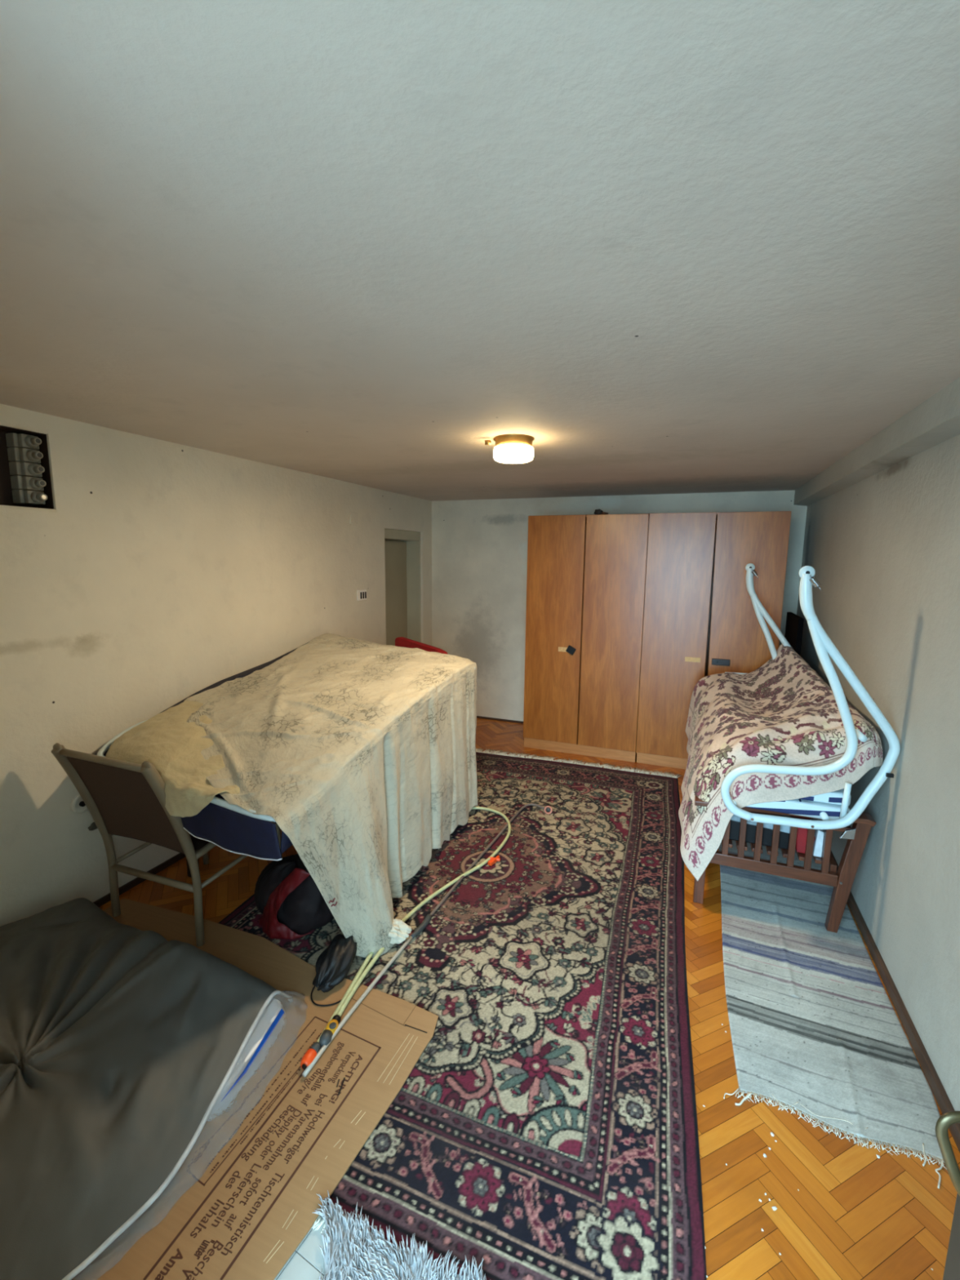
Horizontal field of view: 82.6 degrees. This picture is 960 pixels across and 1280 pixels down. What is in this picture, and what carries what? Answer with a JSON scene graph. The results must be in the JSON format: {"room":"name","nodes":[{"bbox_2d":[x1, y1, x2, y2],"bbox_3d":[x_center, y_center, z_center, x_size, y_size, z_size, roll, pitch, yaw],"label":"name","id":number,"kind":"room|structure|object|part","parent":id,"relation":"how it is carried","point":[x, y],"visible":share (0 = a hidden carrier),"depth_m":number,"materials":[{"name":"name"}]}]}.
{"room":"storage room","nodes":[
{"label":"storage room","id":0,"kind":"room"},
{"bbox_2d":[0,403,431,926],"bbox_3d":[-1.578,-0.033,3.342,0.280,2.335,5.640,4,9,21],"label":"wall","id":1,"kind":"structure","parent":0,"point":[163,572],"depth_m":2.65,"materials":[{"name":"beige paint"}]},
{"bbox_2d":[5,432,41,449],"bbox_3d":[-1.854,-0.811,2.231,0.115,0.053,0.082,4,9,21],"label":"holder","id":2,"kind":"object","parent":1,"relation":"attached to","point":[13,440],"visible":0.97,"depth_m":2.21,"materials":[{"name":"ceramic"}]},
{"bbox_2d":[7,447,43,463],"bbox_3d":[-1.854,-0.757,2.240,0.115,0.053,0.082,4,9,21],"label":"holder","id":3,"kind":"object","parent":1,"relation":"attached to","point":[15,454],"visible":0.99,"depth_m":2.22,"materials":[{"name":"ceramic"}]},
{"bbox_2d":[0,425,53,509],"bbox_3d":[-1.947,-0.672,2.075,0.130,0.312,0.508,4,9,21],"label":"niche","id":4,"kind":"object","parent":1,"relation":"attached to","point":[6,491],"depth_m":2.23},
{"bbox_2d":[8,461,44,477],"bbox_3d":[-1.855,-0.702,2.248,0.115,0.053,0.082,4,9,21],"label":"holder","id":5,"kind":"object","parent":1,"relation":"attached to","point":[16,468],"visible":0.98,"depth_m":2.23,"materials":[{"name":"ceramic"}]},
{"bbox_2d":[10,475,46,491],"bbox_3d":[-1.855,-0.647,2.256,0.115,0.053,0.082,4,9,21],"label":"holder","id":6,"kind":"object","parent":1,"relation":"attached to","point":[18,482],"visible":0.99,"depth_m":2.24,"materials":[{"name":"ceramic"}]},
{"bbox_2d":[0,422,57,511],"bbox_3d":[-1.879,-0.666,2.051,0.014,0.318,0.512,4,9,21],"label":"trim","id":7,"kind":"structure","parent":1,"relation":"attached to","point":[48,437],"depth_m":2.26,"materials":[{"name":"beige paint"}]},
{"bbox_2d":[12,489,47,504],"bbox_3d":[-1.856,-0.592,2.264,0.115,0.053,0.082,4,9,21],"label":"holder","id":8,"kind":"object","parent":1,"relation":"attached to","point":[20,496],"visible":1,"depth_m":2.25,"materials":[{"name":"ceramic"}]},
{"bbox_2d":[71,794,88,813],"bbox_3d":[-1.802,0.740,2.475,0.016,0.090,0.090,4,9,21],"label":"wall socket","id":9,"kind":"object","parent":1,"relation":"attached to","point":[77,805],"visible":0.64,"depth_m":2.46,"materials":[{"name":"beige paint"}]},
{"bbox_2d":[88,822,97,831],"bbox_3d":[-1.785,0.860,2.530,0.023,0.036,0.059,4,9,21],"label":"lump","id":10,"kind":"object","parent":1,"relation":"attached to","point":[93,826],"visible":0.67,"depth_m":2.52,"materials":[{"name":"black"}]},
{"bbox_2d":[93,853,185,906],"bbox_3d":[-1.558,1.152,3.198,0.013,0.035,3.930,4,9,21],"label":"baseboard","id":11,"kind":"structure","parent":1,"relation":"attached to","point":[134,882],"depth_m":2.75,"materials":[{"name":"brown wood"}]},
{"bbox_2d":[356,589,366,600],"bbox_3d":[-0.966,-0.368,4.473,0.017,0.085,0.130,4,9,21],"label":"light switch","id":12,"kind":"object","parent":1,"relation":"attached to","point":[361,594],"visible":1,"depth_m":4.46,"materials":[{"name":"plastic"}]},
{"bbox_2d":[384,528,421,645],"bbox_3d":[-0.812,-0.090,5.259,0.180,1.894,0.721,4,9,21],"label":"door","id":13,"kind":"structure","parent":1,"relation":"in","point":[402,558],"depth_m":5.41,"materials":[{"name":"paint"}]},
{"bbox_2d":[420,529,426,644],"bbox_3d":[-0.593,-0.149,5.581,0.054,1.920,0.065,4,9,21],"label":"trim","id":14,"kind":"structure","parent":1,"relation":"attached to","point":[423,533],"depth_m":5.50,"materials":[{"name":"beige paint"}]},
{"bbox_2d":[274,1217,325,1279],"bbox_3d":[-0.554,1.494,1.103,1.178,0.006,0.942,5,10,29],"label":"floor tiles","id":15,"kind":"structure","parent":0,"point":[298,1268],"depth_m":1.29,"materials":[{"name":"white tile"}]},
{"bbox_2d":[311,1190,490,1279],"bbox_3d":[-0.233,1.469,1.129,0.521,0.029,0.454,3,9,17],"label":"shaggy rug","id":16,"kind":"object","parent":15,"relation":"on","point":[351,1251],"visible":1,"depth_m":1.28,"materials":[{"name":"fabric"}]},
{"bbox_2d":[0,0,959,501],"bbox_3d":[0.078,-1.025,2.550,3.845,0.140,5.640,4,9,21],"label":"ceiling","id":17,"kind":"structure","parent":0,"point":[664,246],"depth_m":0.95,"materials":[{"name":"paint"}]},
{"bbox_2d":[484,434,534,463],"bbox_3d":[0.147,-0.911,2.626,0.227,0.107,0.196,4,9,21],"label":"ceiling lamp","id":18,"kind":"object","parent":17,"relation":"attached to","point":[508,448],"visible":1,"depth_m":2.55,"materials":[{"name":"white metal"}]},
{"bbox_3d":[0.161,-0.890,2.624,0.192,0.067,0.192,4,9,21],"label":"lamp shade","id":19,"kind":"part","parent":18,"relation":"part of","materials":[{"name":"beige glass"}]},
{"bbox_2d":[98,717,959,1279],"bbox_3d":[0.097,1.241,2.844,3.671,0.001,5.784,4,9,21],"label":"floor","id":20,"kind":"structure","parent":0,"point":[912,1259],"depth_m":1.50,"materials":[{"name":"brown wood"}]},
{"bbox_2d":[51,742,282,946],"bbox_3d":[-1.369,0.832,2.500,0.585,0.883,0.685,4,9,21],"label":"garden chair","id":21,"kind":"object","parent":20,"relation":"on","point":[122,798],"visible":0.65,"depth_m":2.28,"materials":[{"name":"brown"}]},
{"bbox_3d":[-1.697,0.856,2.365,0.047,0.868,0.194,6,10,31],"label":"leg","id":22,"kind":"part","parent":21,"relation":"part of","materials":[{"name":"beige metal"}]},
{"bbox_3d":[-1.490,0.475,2.155,0.505,0.031,0.028,4,9,21],"label":"rail","id":23,"kind":"part","parent":21,"relation":"part of","materials":[{"name":"beige metal"}]},
{"bbox_3d":[-1.567,0.965,2.682,0.020,0.039,0.481,4,9,21],"label":"rail","id":24,"kind":"part","parent":21,"relation":"part of","materials":[{"name":"beige metal"}]},
{"bbox_3d":[-1.565,1.021,2.696,0.029,0.446,0.516,4,9,21],"label":"leg","id":25,"kind":"part","parent":21,"relation":"part of","materials":[{"name":"beige metal"}]},
{"bbox_3d":[-1.221,0.888,2.184,0.047,0.868,0.194,6,10,31],"label":"leg","id":26,"kind":"part","parent":21,"relation":"part of","materials":[{"name":"beige metal"}]},
{"bbox_3d":[-1.330,0.859,2.568,0.480,0.036,0.410,4,9,21],"label":"sling seat","id":27,"kind":"part","parent":21,"relation":"part of","materials":[{"name":"brown"}]},
{"bbox_3d":[-1.090,1.053,2.515,0.029,0.446,0.516,4,9,21],"label":"leg","id":28,"kind":"part","parent":21,"relation":"part of","materials":[{"name":"beige metal"}]},
{"bbox_3d":[-1.091,0.997,2.501,0.020,0.039,0.481,4,9,21],"label":"rail","id":29,"kind":"part","parent":21,"relation":"part of","materials":[{"name":"beige metal"}]},
{"bbox_2d":[186,850,334,918],"bbox_3d":[-0.875,0.830,3.118,1.020,0.712,1.200,4,9,21],"label":"folding table","id":30,"kind":"object","parent":20,"relation":"on","point":[188,865],"visible":0.05,"depth_m":2.82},
{"bbox_3d":[-1.486,0.883,2.790,0.040,0.690,0.040,4,9,21],"label":"leg","id":31,"kind":"part","parent":30,"relation":"part of","materials":[{"name":"beige metal"}]},
{"bbox_2d":[93,641,475,861],"bbox_3d":[-0.910,0.396,2.941,1.285,0.514,1.896,4,9,21],"label":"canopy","id":32,"kind":"object","parent":30,"relation":"on","point":[233,828],"visible":0.13,"depth_m":2.00,"materials":[{"name":"blue fabric"}]},
{"bbox_2d":[105,701,239,817],"bbox_3d":[-1.354,0.493,2.366,0.460,0.263,1.074,-5,10,-32],"label":"cloth","id":33,"kind":"object","parent":32,"relation":"on","point":[174,745],"visible":0.84,"depth_m":2.30,"materials":[{"name":"beige fabric"}]},
{"bbox_2d":[395,636,447,653],"bbox_3d":[-0.410,0.477,4.472,0.522,1.016,0.490,4,9,21],"label":"chair","id":34,"kind":"object","parent":20,"relation":"on","point":[402,642],"visible":0.14,"depth_m":4.26,"materials":[{"name":"fabric"}]},
{"bbox_2d":[218,747,706,1279],"bbox_3d":[0.039,1.212,2.977,2.179,0.015,3.552,4,9,21],"label":"carpet","id":35,"kind":"object","parent":20,"relation":"on","point":[545,1127],"visible":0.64,"depth_m":1.88,"materials":[{"name":"fabric"}]},
{"bbox_2d":[71,898,438,1279],"bbox_3d":[-1.111,1.364,1.811,1.724,0.006,1.176,4,9,21],"label":"cardboard sheet","id":36,"kind":"object","parent":35,"relation":"on","point":[252,1206],"visible":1,"depth_m":1.57,"materials":[{"name":"brown cardboard"}]},
{"bbox_2d":[74,991,307,1279],"bbox_3d":[-1.187,1.314,1.780,1.090,0.104,0.875,4,9,21],"label":"plastic bag","id":37,"kind":"object","parent":36,"relation":"on","point":[276,1032],"visible":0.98,"depth_m":1.59,"materials":[{"name":"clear plastic"}]},
{"bbox_2d":[0,897,280,1279],"bbox_3d":[-1.378,1.254,1.744,1.381,0.216,0.955,4,9,21],"label":"cushion","id":38,"kind":"object","parent":37,"relation":"on","point":[119,1042],"visible":1,"depth_m":1.59,"materials":[{"name":"grey fabric"}]},
{"bbox_3d":[-0.593,1.405,1.566,0.294,0.001,0.737,4,9,21],"label":"printed frame","id":39,"kind":"part","parent":36,"relation":"part of","materials":[{"name":"brown cardboard"}]},
{"bbox_2d":[310,933,372,1006],"bbox_3d":[-0.553,1.259,2.110,0.198,0.134,0.245,8,12,42],"label":"cable","id":40,"kind":"object","parent":36,"relation":"on","point":[333,965],"visible":0.95,"depth_m":2.09,"materials":[{"name":"rubber"}]},
{"bbox_3d":[-0.518,1.317,2.067,0.236,0.035,0.114,-2,9,-19],"label":"cord","id":41,"kind":"part","parent":40,"relation":"part of","materials":[{"name":"black plastic"}]},
{"bbox_2d":[254,853,333,939],"bbox_3d":[-0.875,1.109,2.488,0.467,0.321,0.328,4,9,21],"label":"bag","id":42,"kind":"object","parent":35,"relation":"on","point":[291,905],"visible":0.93,"depth_m":2.38,"materials":[{"name":"fabric"}]},
{"bbox_2d":[183,633,477,958],"bbox_3d":[-0.787,0.662,2.924,1.444,1.090,1.990,4,9,21],"label":"sheet","id":43,"kind":"object","parent":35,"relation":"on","point":[362,753],"visible":0.99,"depth_m":2.55,"materials":[{"name":"fabric"}]},
{"bbox_2d":[300,806,511,1070],"bbox_3d":[-0.261,1.228,2.660,0.405,0.044,1.953,4,9,21],"label":"garden hose","id":44,"kind":"object","parent":35,"relation":"on","point":[325,1037],"visible":0.7,"depth_m":2.09,"materials":[{"name":"rubber"}]},
{"bbox_2d":[488,855,500,866],"bbox_3d":[0.072,1.197,2.975,0.089,0.021,0.059,-6,11,-38],"label":"clip","id":45,"kind":"object","parent":44,"relation":"attached to","point":[493,860],"visible":1,"depth_m":2.96,"materials":[{"name":"orange plastic"}]},
{"bbox_2d":[302,803,552,1077],"bbox_3d":[-0.114,1.227,2.695,0.198,0.050,2.155,5,10,28],"label":"spray lance","id":46,"kind":"object","parent":35,"relation":"on","point":[548,808],"visible":1,"depth_m":2.31,"materials":[{"name":"grey plastic"}]},
{"bbox_2d":[523,511,791,769],"bbox_3d":[1.387,-0.020,4.598,1.922,2.000,0.628,4,9,21],"label":"wardrobe","id":47,"kind":"object","parent":20,"relation":"on","point":[625,614],"visible":0.84,"depth_m":4.35,"materials":[{"name":"brown wood"}]},
{"bbox_3d":[0.614,-0.071,4.592,0.475,1.906,0.018,4,9,21],"label":"door","id":48,"kind":"part","parent":47,"relation":"part of","materials":[{"name":"brown wood"}]},
{"bbox_3d":[0.755,0.084,4.538,0.084,0.079,0.022,4,9,21],"label":"handle","id":49,"kind":"part","parent":47,"relation":"part of","materials":[{"name":"black plastic"}]},
{"bbox_2d":[593,509,603,514],"bbox_3d":[0.948,-1.027,4.387,0.077,0.045,0.056,7,11,38],"label":"lump","id":50,"kind":"object","parent":47,"relation":"on","point":[597,511],"visible":0.81,"depth_m":4.36,"materials":[{"name":"black"}]},
{"bbox_3d":[1.065,-0.040,4.420,0.474,1.906,0.018,4,9,21],"label":"door","id":51,"kind":"part","parent":47,"relation":"part of","materials":[{"name":"brown wood"}]},
{"bbox_3d":[1.512,-0.012,4.250,0.472,1.910,0.018,4,9,21],"label":"door","id":52,"kind":"part","parent":47,"relation":"part of","materials":[{"name":"brown wood"}]},
{"bbox_3d":[1.819,0.167,4.126,0.125,0.048,0.014,4,9,21],"label":"handle","id":53,"kind":"part","parent":47,"relation":"part of","materials":[{"name":"black metal"}]},
{"bbox_3d":[1.956,0.023,4.068,0.478,1.906,0.018,4,9,21],"label":"door","id":54,"kind":"part","parent":47,"relation":"part of","materials":[{"name":"brown wood"}]},
{"bbox_2d":[693,795,876,933],"bbox_3d":[1.624,0.921,3.196,0.719,0.562,1.525,4,9,21],"label":"wooden bench","id":55,"kind":"object","parent":20,"relation":"on","point":[842,881],"visible":0.34,"depth_m":2.47,"materials":[{"name":"brown wood"}]},
{"bbox_3d":[1.071,1.030,2.639,0.045,0.500,0.045,4,9,21],"label":"leg","id":56,"kind":"part","parent":55,"relation":"part of","materials":[{"name":"brown wood"}]},
{"bbox_2d":[728,819,789,849],"bbox_3d":[1.374,0.899,2.729,0.260,0.102,0.315,4,9,21],"label":"box","id":57,"kind":"object","parent":55,"relation":"on","point":[784,837],"visible":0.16,"depth_m":2.59,"materials":[{"name":"black plastic"}]},
{"bbox_2d":[730,813,790,833],"bbox_3d":[1.370,0.826,2.706,0.260,0.089,0.300,4,9,21],"label":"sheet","id":58,"kind":"object","parent":57,"relation":"on","point":[784,828],"visible":0.06,"depth_m":2.56,"materials":[{"name":"fabric"}]},
{"bbox_3d":[1.344,1.056,2.537,0.540,0.055,0.027,4,9,21],"label":"rail","id":59,"kind":"part","parent":55,"relation":"part of","materials":[{"name":"brown wood"}]},
{"bbox_3d":[1.367,0.771,2.494,0.719,0.062,0.085,4,9,21],"label":"armrest","id":60,"kind":"part","parent":55,"relation":"part of","materials":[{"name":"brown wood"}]},
{"bbox_3d":[1.360,0.813,2.495,0.570,0.022,0.027,4,9,21],"label":"rail","id":61,"kind":"part","parent":55,"relation":"part of","materials":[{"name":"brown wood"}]},
{"bbox_2d":[790,815,815,853],"bbox_3d":[1.521,0.896,2.593,0.089,0.149,0.200,4,9,21],"label":"packet","id":62,"kind":"object","parent":55,"relation":"on","point":[802,833],"visible":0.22,"depth_m":2.51,"materials":[{"name":"plastic"}]},
{"bbox_2d":[720,563,900,839],"bbox_3d":[1.630,0.155,3.011,0.640,1.135,1.654,3,9,18],"label":"swing","id":63,"kind":"object","parent":55,"relation":"on","point":[824,645],"visible":0.73,"depth_m":2.24,"materials":[{"name":"white metal"}]},
{"bbox_3d":[1.812,-0.485,3.664,0.058,0.058,0.012,4,9,21],"label":"hanger plate","id":64,"kind":"part","parent":63,"relation":"part of","materials":[{"name":"white metal"}]},
{"bbox_3d":[1.800,0.140,3.760,0.496,0.929,0.037,4,9,21],"label":"frame","id":65,"kind":"part","parent":63,"relation":"part of","materials":[{"name":"white metal"}]},
{"bbox_3d":[1.927,0.147,3.711,0.511,0.933,0.037,4,9,21],"label":"frame","id":66,"kind":"part","parent":63,"relation":"part of","materials":[{"name":"white metal"}]},
{"bbox_2d":[678,644,882,881],"bbox_3d":[1.575,0.584,3.136,0.821,0.960,1.559,4,9,21],"label":"blanket","id":67,"kind":"object","parent":63,"relation":"on","point":[782,712],"visible":0.92,"depth_m":2.59,"materials":[{"name":"beige fabric"}]},
{"bbox_3d":[1.316,0.352,2.317,0.496,0.929,0.037,4,9,21],"label":"frame","id":68,"kind":"part","parent":63,"relation":"part of","materials":[{"name":"white metal"}]},
{"bbox_2d":[744,788,850,820],"bbox_3d":[1.637,0.496,3.047,0.554,0.377,1.410,4,9,21],"label":"cushion","id":69,"kind":"object","parent":63,"relation":"on","point":[830,803],"visible":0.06,"depth_m":2.40,"materials":[{"name":"white fabric"}]},
{"bbox_3d":[1.329,-0.273,2.220,0.058,0.058,0.012,4,9,21],"label":"hanger plate","id":70,"kind":"part","parent":63,"relation":"part of","materials":[{"name":"white metal"}]},
{"bbox_3d":[1.444,0.360,2.268,0.511,0.933,0.037,4,9,21],"label":"frame","id":71,"kind":"part","parent":63,"relation":"part of","materials":[{"name":"white metal"}]},
{"bbox_2d":[810,817,824,857],"bbox_3d":[1.565,0.913,2.551,0.035,0.128,0.160,4,9,21],"label":"packet","id":72,"kind":"object","parent":55,"relation":"on","point":[819,833],"visible":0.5,"depth_m":2.48,"materials":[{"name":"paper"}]},
{"bbox_3d":[1.846,0.947,3.112,0.025,0.060,1.410,4,9,21],"label":"seat rail","id":73,"kind":"part","parent":55,"relation":"part of","materials":[{"name":"brown wood"}]},
{"bbox_3d":[1.631,1.046,2.422,0.122,0.545,0.045,4,9,21],"label":"leg","id":74,"kind":"part","parent":55,"relation":"part of","materials":[{"name":"brown wood"}]},
{"bbox_2d":[784,612,804,655],"bbox_3d":[2.154,0.464,3.842,0.030,1.285,0.480,4,9,21],"label":"flat panel","id":75,"kind":"object","parent":20,"relation":"on","point":[794,623],"visible":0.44,"depth_m":3.64,"materials":[{"name":"black"}]},
{"bbox_2d":[718,840,945,1188],"bbox_3d":[1.405,1.307,2.469,0.650,0.009,2.052,4,9,21],"label":"rag rug","id":76,"kind":"object","parent":20,"relation":"on","point":[816,1032],"visible":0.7,"depth_m":1.98,"materials":[{"name":"fabric"}]},
{"bbox_2d":[431,490,807,721],"bbox_3d":[1.093,-0.285,5.209,3.945,2.335,0.200,4,9,21],"label":"wall","id":77,"kind":"structure","parent":0,"point":[479,547],"depth_m":5.43,"materials":[{"name":"paint"}]},
{"bbox_2d":[476,715,523,723],"bbox_3d":[1.042,0.874,5.284,3.345,0.020,0.013,4,9,21],"label":"baseboard","id":78,"kind":"structure","parent":77,"relation":"attached to","point":[477,717],"depth_m":5.60,"materials":[{"name":"brown wood"}]},
{"bbox_2d":[796,434,959,1111],"bbox_3d":[1.730,0.209,1.977,0.200,2.335,5.440,4,9,21],"label":"wall","id":79,"kind":"structure","parent":0,"point":[882,549],"depth_m":2.13,"materials":[{"name":"paint"}]},
{"bbox_2d":[793,377,959,506],"bbox_3d":[1.714,-0.820,2.142,0.117,0.150,4.870,4,9,21],"label":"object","id":80,"kind":"structure","parent":79,"relation":"attached to","point":[935,420],"depth_m":2.25,"materials":[{"name":"paint"}]},
{"bbox_2d":[823,835,959,1152],"bbox_3d":[1.719,1.294,2.449,0.018,0.050,4.870,4,9,21],"label":"baseboard","id":81,"kind":"structure","parent":79,"relation":"attached to","point":[942,1099],"depth_m":1.93,"materials":[{"name":"brown wood"}]},
{"bbox_3d":[-0.848,0.422,0.377,3.845,2.335,0.570,4,9,21],"label":"wall","id":82,"kind":"structure","parent":0,"visible":0},
{"bbox_2d":[935,1111,959,1279],"bbox_3d":[0.394,0.604,0.183,0.095,2.040,0.778,3,9,13],"label":"door","id":83,"kind":"structure","parent":82,"relation":"in","point":[952,1268],"depth_m":0.52,"materials":[{"name":"paint"}]},
{"bbox_3d":[0.457,0.497,0.519,0.054,0.111,0.014,0,9,-4],"label":"handle","id":84,"kind":"part","parent":83,"relation":"part of","materials":[{"name":"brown metal"}]}
]}

